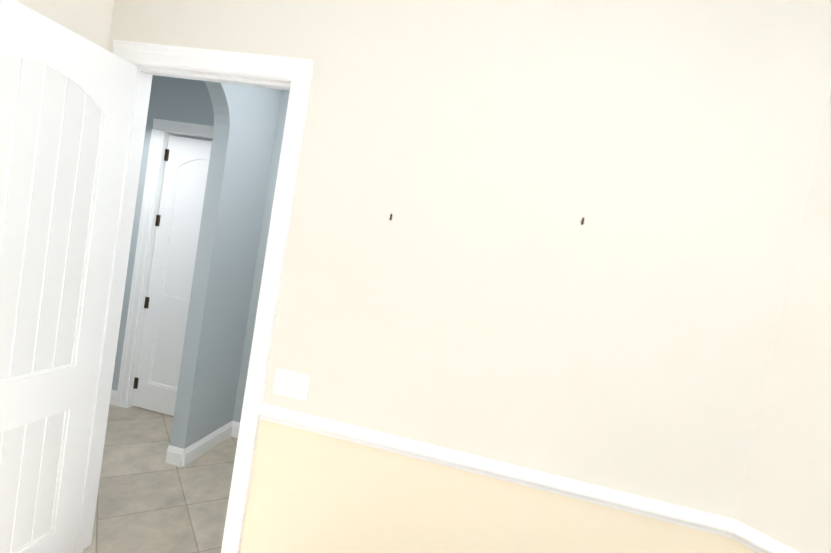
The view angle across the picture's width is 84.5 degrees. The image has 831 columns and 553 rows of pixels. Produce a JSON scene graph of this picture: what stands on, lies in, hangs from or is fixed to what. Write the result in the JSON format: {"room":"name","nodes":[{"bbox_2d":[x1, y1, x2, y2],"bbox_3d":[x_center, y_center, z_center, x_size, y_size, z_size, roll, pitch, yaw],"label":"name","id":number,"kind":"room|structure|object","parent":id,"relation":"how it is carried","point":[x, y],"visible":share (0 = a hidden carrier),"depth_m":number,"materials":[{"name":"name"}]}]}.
{"room":"bedroom","nodes":[
{"label":"bedroom","id":0,"kind":"room"},
{"bbox_2d":[15,0,281,448],"bbox_3d":[-1.886,-0.085,1.017,0.120,3.050,5.640,10,4,10],"label":"wall","id":1,"kind":"structure","parent":0,"point":[245,120],"depth_m":3.31,"materials":[{"name":"grey"}]},
{"bbox_2d":[110,118,239,466],"bbox_3d":[-0.944,0.213,3.035,7.300,2.532,1.606,10,4,10],"label":"trim","id":2,"kind":"structure","parent":1,"relation":"attached to","point":[122,396],"depth_m":3.95,"materials":[{"name":"white wood"}]},
{"bbox_2d":[82,404,237,552],"bbox_3d":[-1.165,1.508,3.114,7.800,0.100,1.849,10,4,10],"label":"floor","id":3,"kind":"structure","parent":0,"point":[150,499],"depth_m":2.95,"materials":[{"name":"beige tile"}]},
{"bbox_2d":[133,135,211,415],"bbox_3d":[-1.952,0.035,3.960,0.795,2.408,0.047,10,4,10],"label":"hall door","id":4,"kind":"structure","parent":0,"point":[177,224],"depth_m":3.98,"materials":[{"name":"white wood"}]},
{"bbox_2d":[111,75,289,421],"bbox_3d":[-0.915,-0.048,3.081,7.750,3.050,1.730,10,4,10],"label":"wall","id":5,"kind":"structure","parent":0,"point":[180,100],"depth_m":3.85,"materials":[{"name":"grey"}]},
{"bbox_2d":[108,0,830,552],"bbox_3d":[0.480,0.264,1.888,4.520,3.050,0.120,10,4,10],"label":"wall","id":6,"kind":"structure","parent":0,"point":[482,292],"depth_m":1.82,"materials":[{"name":"paint"}]},
{"bbox_2d":[0,0,135,552],"bbox_3d":[-1.578,0.228,1.796,0.146,2.418,0.815,10,4,10],"label":"door leaf","id":7,"kind":"structure","parent":6,"relation":"in","point":[65,99],"depth_m":1.91,"materials":[{"name":"white wood"}]},
{"bbox_2d":[73,40,313,552],"bbox_3d":[-1.113,0.237,2.187,0.989,2.532,0.172,10,4,10],"label":"door frame","id":8,"kind":"structure","parent":6,"relation":"attached to","point":[293,76],"depth_m":2.07,"materials":[{"name":"white wood"}]},
{"bbox_2d":[273,368,310,400],"bbox_3d":[-0.548,0.477,2.020,0.164,0.116,0.011,10,4,10],"label":"switch plate","id":9,"kind":"object","parent":6,"relation":"attached to","point":[291,384],"visible":1,"depth_m":2.02,"materials":[{"name":"white plastic"}]},
{"bbox_2d":[728,90,830,552],"bbox_3d":[1.822,0.547,0.993,0.120,3.050,1.885,7,4,-35],"label":"wall","id":10,"kind":"structure","parent":0,"point":[785,498],"depth_m":1.60,"materials":[{"name":"paint"}]},
{"bbox_2d":[258,403,799,552],"bbox_3d":[-0.090,1.314,0.021,4.200,1.020,3.820,10,4,10],"label":"chair rail","id":11,"kind":"object","parent":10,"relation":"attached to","point":[749,537],"depth_m":1.83,"materials":[{"name":"white wood"}]}
]}

